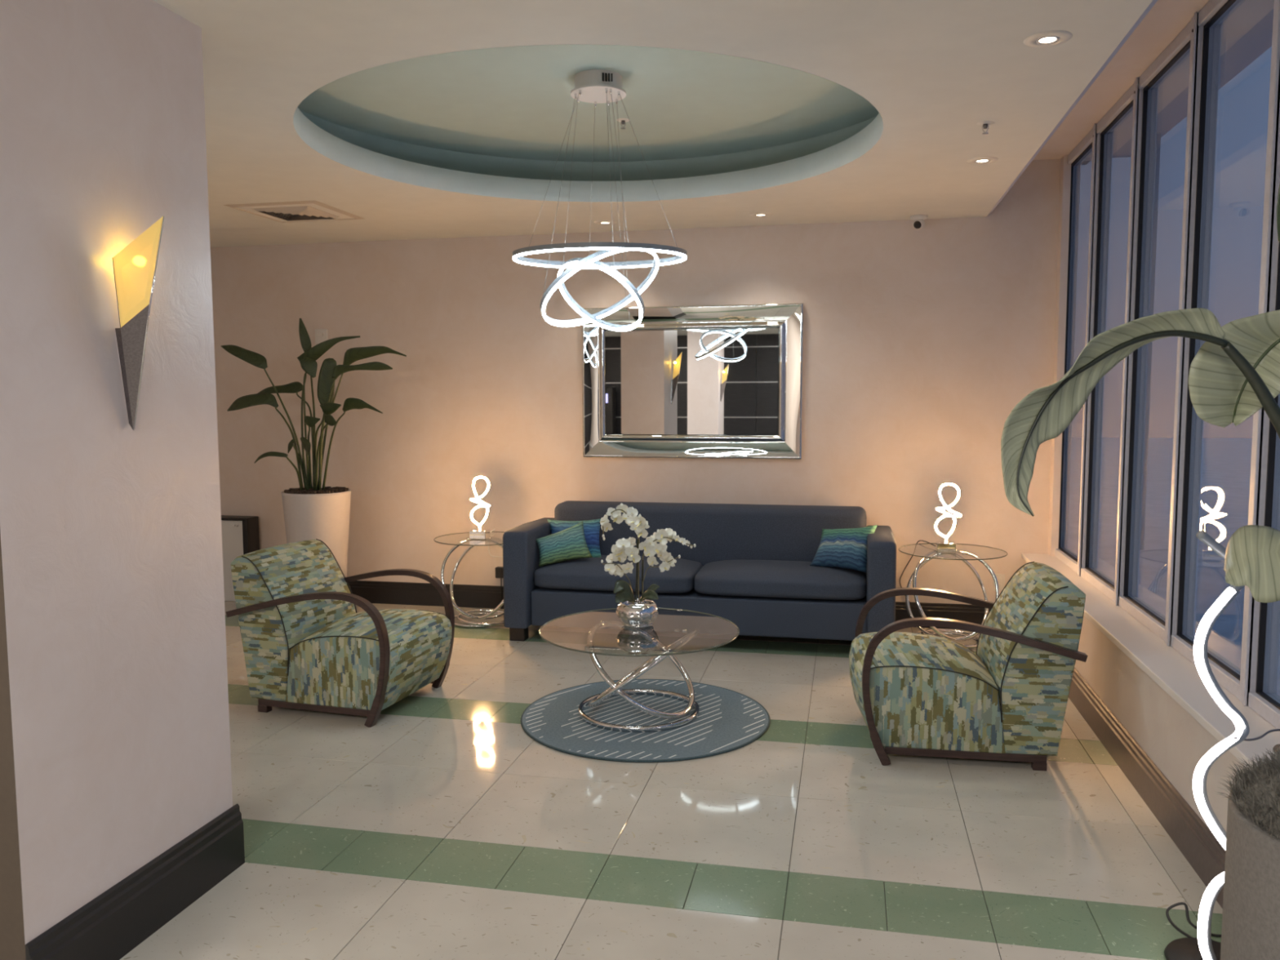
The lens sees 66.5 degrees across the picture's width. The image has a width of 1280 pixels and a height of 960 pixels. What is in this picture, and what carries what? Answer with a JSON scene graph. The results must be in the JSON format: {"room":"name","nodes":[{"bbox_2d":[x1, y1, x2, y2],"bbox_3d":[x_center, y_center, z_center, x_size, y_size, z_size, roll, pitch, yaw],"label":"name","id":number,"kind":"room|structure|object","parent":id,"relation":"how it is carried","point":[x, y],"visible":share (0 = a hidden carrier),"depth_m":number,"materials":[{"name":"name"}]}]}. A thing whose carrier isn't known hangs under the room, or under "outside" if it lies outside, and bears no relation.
{"room":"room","nodes":[
{"label":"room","id":0,"kind":"room"},
{"bbox_2d":[0,0,232,959],"bbox_3d":[-1.698,-0.027,2.812,0.490,2.824,0.847,1,5,12],"label":"wall","id":1,"kind":"structure","parent":0,"point":[115,734],"depth_m":2.66,"materials":[{"name":"paint"}]},
{"bbox_2d":[25,803,244,959],"bbox_3d":[-1.441,1.231,2.877,0.022,0.205,0.869,1,5,12],"label":"baseboard","id":2,"kind":"structure","parent":1,"relation":"attached to","point":[117,921],"depth_m":2.86,"materials":[{"name":"black wood"}]},
{"bbox_2d":[111,215,164,430],"bbox_3d":[-1.393,-0.436,2.734,0.139,0.595,0.072,-2,5,-20],"label":"wall lamp","id":3,"kind":"object","parent":1,"relation":"attached to","point":[135,267],"visible":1,"depth_m":2.70,"materials":[{"name":"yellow glass"}]},
{"bbox_2d":[280,488,351,583],"bbox_3d":[-2.308,0.529,7.004,0.476,0.905,0.476,1,5,12],"label":"planter","id":4,"kind":"object","parent":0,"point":[323,515],"depth_m":6.81,"materials":[{"name":"white ceramic"}]},
{"bbox_2d":[210,158,1060,604],"bbox_3d":[-0.546,-0.612,7.109,6.760,3.350,0.150,1,5,12],"label":"wall","id":5,"kind":"structure","parent":0,"point":[919,346],"depth_m":6.93,"materials":[{"name":"paint"}]},
{"bbox_2d":[315,328,328,343],"bbox_3d":[-2.411,-1.085,7.367,0.100,0.110,0.045,1,5,12],"label":"fire alarm strobe","id":6,"kind":"object","parent":5,"relation":"attached to","point":[321,335],"visible":0.91,"depth_m":7.37,"materials":[{"name":"white plastic"}]},
{"bbox_2d":[495,566,502,601],"bbox_3d":[-1.036,0.791,7.232,0.060,0.295,0.050,1,5,12],"label":"power adapter","id":7,"kind":"object","parent":5,"relation":"attached to","point":[499,570],"visible":0.77,"depth_m":7.20,"materials":[{"name":"black plastic"}]},
{"bbox_2d":[346,580,990,629],"bbox_3d":[-0.605,0.880,7.162,6.465,0.168,0.022,1,5,12],"label":"baseboard","id":8,"kind":"structure","parent":5,"relation":"attached to","point":[375,592],"depth_m":7.30,"materials":[{"name":"brown wood"}]},
{"bbox_2d":[582,303,803,458],"bbox_3d":[0.352,-0.680,6.800,1.538,1.049,0.066,1,5,12],"label":"wall mirror","id":9,"kind":"object","parent":5,"relation":"attached to","point":[700,381],"visible":0.93,"depth_m":6.78,"materials":[{"name":"silver mirror"}]},
{"bbox_2d":[993,573,1004,591],"bbox_3d":[2.396,0.683,6.511,0.072,0.114,0.009,1,5,12],"label":"wall outlet","id":10,"kind":"object","parent":5,"relation":"attached to","point":[1000,577],"visible":0.56,"depth_m":6.51,"materials":[{"name":"white plastic"}]},
{"bbox_2d":[987,0,1157,215],"bbox_3d":[1.031,-1.381,0.527,0.042,0.346,11.890,1,5,12],"label":"trim","id":11,"kind":"structure","parent":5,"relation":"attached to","point":[1151,5],"depth_m":3.74,"materials":[{"name":"white paint"}]},
{"bbox_2d":[616,599,658,627],"bbox_3d":[-0.012,0.654,4.781,0.213,0.116,0.212,1,5,12],"label":"vase","id":12,"kind":"object","parent":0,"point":[633,613],"depth_m":4.71,"materials":[{"name":"clear glass"}]},
{"bbox_2d":[152,0,1152,247],"bbox_3d":[-2.048,-1.402,1.194,6.258,0.296,11.910,1,5,12],"label":"ceiling","id":13,"kind":"structure","parent":0,"point":[413,119],"depth_m":4.55,"materials":[{"name":"paint"}]},
{"bbox_2d":[223,200,364,222],"bbox_3d":[-2.142,-1.663,6.092,0.610,0.019,0.610,1,5,12],"label":"ceiling vent","id":14,"kind":"object","parent":13,"relation":"in","point":[300,211],"visible":1,"depth_m":6.01,"materials":[{"name":"metal"}]},
{"bbox_2d":[512,69,686,331],"bbox_3d":[-0.186,-1.268,4.497,0.803,1.140,0.804,1,5,12],"label":"ring chandelier","id":15,"kind":"object","parent":13,"relation":"hanging from","point":[593,86],"visible":1,"depth_m":4.40,"materials":[{"name":"white metal"}]},
{"bbox_2d":[512,247,686,268],"bbox_3d":[-0.185,-1.023,4.518,0.803,0.033,0.803,1,5,12],"label":"diffuser","id":16,"kind":"object","parent":15,"relation":"attached to","point":[605,251],"depth_m":4.41,"materials":[{"name":"white plastic"}]},
{"bbox_2d":[557,261,642,331],"bbox_3d":[-0.187,-0.848,4.532,0.419,0.297,0.369,1,5,12],"label":"diffuser","id":17,"kind":"object","parent":15,"relation":"attached to","point":[620,277],"depth_m":4.63,"materials":[{"name":"white plastic"}]},
{"bbox_2d":[542,249,658,326],"bbox_3d":[-0.180,-0.888,4.528,0.523,0.327,0.584,1,5,12],"label":"diffuser","id":18,"kind":"object","parent":15,"relation":"attached to","point":[578,264],"depth_m":4.50,"materials":[{"name":"white plastic"}]},
{"bbox_2d":[594,220,616,224],"bbox_3d":[-0.232,-1.710,6.490,0.148,0.006,0.148,1,5,12],"label":"recessed light","id":19,"kind":"object","parent":13,"relation":"in","point":[599,222],"visible":0.99,"depth_m":6.47,"materials":[{"name":"white plastic"}]},
{"bbox_2d":[616,118,630,128],"bbox_3d":[-0.088,-1.874,5.138,0.072,0.043,0.072,1,5,12],"label":"sprinkler head","id":20,"kind":"object","parent":13,"relation":"attached to","point":[622,121],"visible":0.99,"depth_m":5.13},
{"bbox_2d":[749,212,772,217],"bbox_3d":[0.770,-1.691,6.226,0.148,0.006,0.148,1,5,12],"label":"recessed light","id":21,"kind":"object","parent":13,"relation":"in","point":[757,214],"visible":1,"depth_m":6.21,"materials":[{"name":"white plastic"}]},
{"bbox_2d":[910,214,928,229],"bbox_3d":[1.802,-1.662,6.306,0.110,0.086,0.110,1,5,12],"label":"security camera","id":22,"kind":"object","parent":13,"relation":"attached to","point":[918,223],"visible":1,"depth_m":6.27,"materials":[{"name":"white plastic"}]},
{"bbox_2d":[966,156,998,164],"bbox_3d":[1.687,-1.573,4.809,0.148,0.006,0.148,1,5,12],"label":"recessed light","id":23,"kind":"object","parent":13,"relation":"in","point":[980,160],"visible":1,"depth_m":4.79,"materials":[{"name":"white plastic"}]},
{"bbox_2d":[977,120,994,134],"bbox_3d":[1.472,-1.499,4.159,0.072,0.043,0.072,1,5,12],"label":"sprinkler head","id":24,"kind":"object","parent":13,"relation":"attached to","point":[985,124],"visible":1,"depth_m":4.15},
{"bbox_2d":[1023,30,1072,47],"bbox_3d":[1.327,-1.431,3.174,0.148,0.006,0.148,1,5,12],"label":"recessed light","id":25,"kind":"object","parent":13,"relation":"in","point":[1048,38],"visible":1,"depth_m":3.16,"materials":[{"name":"white plastic"}]},
{"bbox_2d":[120,600,1222,959],"bbox_3d":[-1.808,1.517,1.462,6.500,0.120,11.840,1,5,12],"label":"floor","id":26,"kind":"structure","parent":0,"point":[438,828],"depth_m":3.49,"materials":[{"name":"tile"}]},
{"bbox_2d":[221,515,259,601],"bbox_3d":[-3.213,0.609,7.597,0.465,0.651,0.165,1,5,12],"label":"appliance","id":27,"kind":"object","parent":26,"relation":"on","point":[240,534],"visible":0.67,"depth_m":7.51,"materials":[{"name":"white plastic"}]},
{"bbox_2d":[221,318,406,583],"bbox_3d":[-2.251,-0.079,6.915,1.364,2.131,0.524,1,5,12],"label":"potted plant","id":28,"kind":"object","parent":26,"relation":"on","point":[310,512],"visible":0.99,"depth_m":6.80,"materials":[{"name":"green plant"}]},
{"bbox_2d":[225,538,454,727],"bbox_3d":[-1.511,0.752,5.055,0.936,0.805,0.700,1,5,17],"label":"armchair","id":29,"kind":"object","parent":26,"relation":"on","point":[306,646],"visible":1,"depth_m":4.84,"materials":[{"name":"multicoloured fabric"}]},
{"bbox_2d":[433,531,504,627],"bbox_3d":[-1.101,0.697,6.822,0.657,0.590,0.657,-3,6,-31],"label":"side table","id":30,"kind":"object","parent":26,"relation":"on","point":[469,615],"visible":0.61,"depth_m":6.76,"materials":[{"name":"silver metal"}]},
{"bbox_2d":[469,475,502,557],"bbox_3d":[-1.071,0.275,6.952,0.206,0.640,0.496,1,5,12],"label":"table lamp","id":31,"kind":"object","parent":30,"relation":"on","point":[482,534],"depth_m":6.74,"materials":[{"name":"white"}]},
{"bbox_2d":[520,679,770,762],"bbox_3d":[0.026,1.159,4.800,1.219,0.011,1.219,1,5,12],"label":"round rug","id":32,"kind":"object","parent":26,"relation":"on","point":[727,720],"visible":0.93,"depth_m":4.67,"materials":[{"name":"blue carpet"}]},
{"bbox_2d":[538,607,739,732],"bbox_3d":[-0.003,0.937,4.730,0.964,0.441,0.964,1,5,12],"label":"coffee table","id":33,"kind":"object","parent":32,"relation":"on","point":[615,689],"visible":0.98,"depth_m":4.64,"materials":[{"name":"silver metal"}]},
{"bbox_2d":[600,502,695,627],"bbox_3d":[0.035,0.414,4.750,0.474,0.600,0.208,1,5,12],"label":"orchid arrangement","id":34,"kind":"object","parent":33,"relation":"on","point":[633,612],"visible":1,"depth_m":4.73,"materials":[{"name":"white plant"}]},
{"bbox_2d":[502,500,896,641],"bbox_3d":[0.403,0.607,6.426,2.445,0.830,0.870,1,5,12],"label":"sofa","id":35,"kind":"object","parent":26,"relation":"on","point":[748,566],"visible":0.87,"depth_m":6.22,"materials":[{"name":"blue fabric"}]},
{"bbox_2d":[536,520,592,567],"bbox_3d":[-0.511,0.424,6.411,0.349,0.270,0.252,-2,5,-17],"label":"throw pillow","id":36,"kind":"object","parent":35,"relation":"on","point":[569,544],"visible":1,"depth_m":6.36,"materials":[{"name":"teal fabric"}]},
{"bbox_2d":[546,518,601,557],"bbox_3d":[-0.440,0.408,6.618,0.442,0.296,0.142,2,5,21],"label":"throw pillow","id":37,"kind":"object","parent":35,"relation":"on","point":[591,527],"visible":0.36,"depth_m":6.58,"materials":[{"name":"blue fabric"}]},
{"bbox_2d":[533,555,702,593],"bbox_3d":[-0.133,0.610,6.446,1.055,0.181,0.612,1,5,12],"label":"seat cushion","id":38,"kind":"object","parent":35,"relation":"on","point":[588,575],"depth_m":6.21,"materials":[{"name":"blue fabric"}]},
{"bbox_2d":[693,560,866,599],"bbox_3d":[0.900,0.625,6.227,1.065,0.181,0.612,1,5,12],"label":"seat cushion","id":39,"kind":"object","parent":35,"relation":"on","point":[713,580],"depth_m":5.99,"materials":[{"name":"blue fabric"}]},
{"bbox_2d":[809,524,877,572],"bbox_3d":[1.279,0.415,6.131,0.379,0.271,0.211,3,6,33],"label":"throw pillow","id":40,"kind":"object","parent":35,"relation":"on","point":[837,548],"visible":0.96,"depth_m":6.08,"materials":[{"name":"blue fabric"}]},
{"bbox_2d":[898,542,1008,648],"bbox_3d":[1.974,0.741,6.189,0.657,0.590,0.657,3,6,36],"label":"side table","id":41,"kind":"object","parent":26,"relation":"on","point":[944,633],"visible":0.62,"depth_m":6.21,"materials":[{"name":"silver metal"}]},
{"bbox_2d":[899,540,935,613],"bbox_3d":[1.892,0.662,6.430,0.124,0.515,0.445,-2,5,-20],"label":"lamp cord","id":42,"kind":"object","parent":41,"relation":"hanging from","point":[918,540],"visible":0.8,"depth_m":6.59,"materials":[{"name":"black plastic"}]},
{"bbox_2d":[933,482,961,552],"bbox_3d":[1.928,0.233,6.106,0.163,0.433,0.104,1,5,12],"label":"table lamp","id":43,"kind":"object","parent":41,"relation":"on","point":[945,546],"visible":1,"depth_m":6.09,"materials":[{"name":"white"}]},
{"bbox_2d":[848,561,1088,770],"bbox_3d":[1.425,0.797,4.409,0.936,0.805,0.700,1,5,10],"label":"armchair","id":44,"kind":"object","parent":26,"relation":"on","point":[915,694],"visible":1,"depth_m":4.13,"materials":[{"name":"fabric"}]},
{"bbox_2d":[1000,184,1279,959],"bbox_3d":[1.095,0.448,1.633,0.836,1.962,0.538,3,6,36],"label":"leaf plant","id":45,"kind":"object","parent":26,"relation":"on","point":[1234,374],"visible":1,"depth_m":1.63,"materials":[{"name":"green plant"}]},
{"bbox_2d":[1165,902,1221,940],"bbox_3d":[1.634,1.286,2.854,0.138,0.079,0.118,-2,5,-19],"label":"lamp cord","id":46,"kind":"object","parent":26,"relation":"on","point":[1171,907],"visible":0.79,"depth_m":2.86,"materials":[{"name":"black plastic"}]},
{"bbox_2d":[1164,529,1279,959],"bbox_3d":[1.636,0.741,2.668,0.339,1.232,0.313,1,5,12],"label":"floor lamp","id":47,"kind":"object","parent":26,"relation":"on","point":[1203,948],"depth_m":2.59,"materials":[{"name":"white plastic"}]},
{"bbox_2d":[1025,561,1248,833],"bbox_3d":[1.445,1.314,0.672,0.255,0.597,11.890,1,5,12],"label":"wall","id":48,"kind":"structure","parent":0,"point":[1174,740],"depth_m":3.73,"materials":[{"name":"paint"}]},
{"bbox_2d":[1048,155,1071,555],"bbox_3d":[2.697,-0.773,6.274,0.045,2.550,0.100,1,5,12],"label":"trim","id":49,"kind":"structure","parent":48,"relation":"attached to","point":[1065,168],"depth_m":6.22,"materials":[{"name":"paint"}]},
{"bbox_2d":[1054,123,1112,576],"bbox_3d":[2.659,-0.745,5.915,0.098,2.543,0.830,1,5,12],"label":"window","id":50,"kind":"structure","parent":48,"relation":"in","point":[1090,144],"depth_m":5.58,"materials":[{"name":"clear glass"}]},
{"bbox_2d":[1080,77,1157,605],"bbox_3d":[2.489,-0.676,5.118,0.098,2.543,0.806,1,5,12],"label":"window","id":51,"kind":"structure","parent":48,"relation":"in","point":[1131,101],"depth_m":4.76,"materials":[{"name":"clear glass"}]},
{"bbox_2d":[1068,667,1225,908],"bbox_3d":[1.320,1.423,0.759,0.022,0.165,11.790,1,5,12],"label":"baseboard","id":52,"kind":"structure","parent":48,"relation":"attached to","point":[1193,837],"depth_m":3.67,"materials":[{"name":"brown wood"}]},
{"bbox_2d":[1021,553,1279,769],"bbox_3d":[1.460,0.998,0.693,0.323,0.030,11.790,1,5,12],"label":"window sill","id":53,"kind":"structure","parent":48,"relation":"on","point":[1180,678],"depth_m":3.73,"materials":[{"name":"white paint"}]},
{"bbox_2d":[1272,744,1279,755],"bbox_3d":[1.794,0.767,2.700,0.084,0.084,0.124,1,5,12],"label":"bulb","id":54,"kind":"object","parent":53,"relation":"on","point":[1276,747],"visible":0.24,"depth_m":2.75,"materials":[{"name":"glass"}]},
{"bbox_2d":[1118,12,1221,646],"bbox_3d":[2.321,-0.609,4.333,0.098,2.543,0.806,1,5,12],"label":"window","id":55,"kind":"structure","parent":48,"relation":"in","point":[1189,42],"depth_m":3.98,"materials":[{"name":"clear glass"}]},
{"bbox_2d":[1170,0,1279,706],"bbox_3d":[2.154,-0.541,3.548,0.098,2.543,0.806,1,5,12],"label":"window","id":56,"kind":"structure","parent":48,"relation":"in","point":[1239,682],"depth_m":3.25,"materials":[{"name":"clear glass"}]},
{"bbox_2d":[1248,242,1279,728],"bbox_3d":[1.986,-0.473,2.764,0.098,2.543,0.806,1,5,12],"label":"window","id":57,"kind":"structure","parent":48,"relation":"in","point":[1267,705],"depth_m":3.19,"materials":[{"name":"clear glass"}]},
{"label":"outside","id":58,"kind":"structure","parent":0,"visible":0},
{"bbox_2d":[1067,437,1279,695],"bbox_3d":[21.303,1.667,0.722,38.580,0.350,70.000,1,5,12],"label":"ground","id":59,"kind":"structure","parent":58,"point":[1225,465],"depth_m":12.80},
{"bbox_2d":[1081,8,1273,550],"bbox_3d":[3.215,-0.817,2.321,0.900,4.450,18.000,1,5,12],"label":"entrance canopy","id":60,"kind":"object","parent":59,"relation":"on","point":[1258,39],"visible":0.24,"depth_m":9.34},
{"bbox_3d":[0.673,0.057,-3.372,0.120,2.543,3.700,1,5,12],"label":"wall","id":61,"kind":"structure","parent":0,"visible":0},
{"bbox_2d":[1033,0,1274,160],"bbox_3d":[1.394,-1.612,0.481,0.720,0.120,11.990,1,5,12],"label":"ceiling","id":62,"kind":"structure","parent":61,"relation":"attached to","point":[1166,19],"depth_m":4.49,"materials":[{"name":"paint"}]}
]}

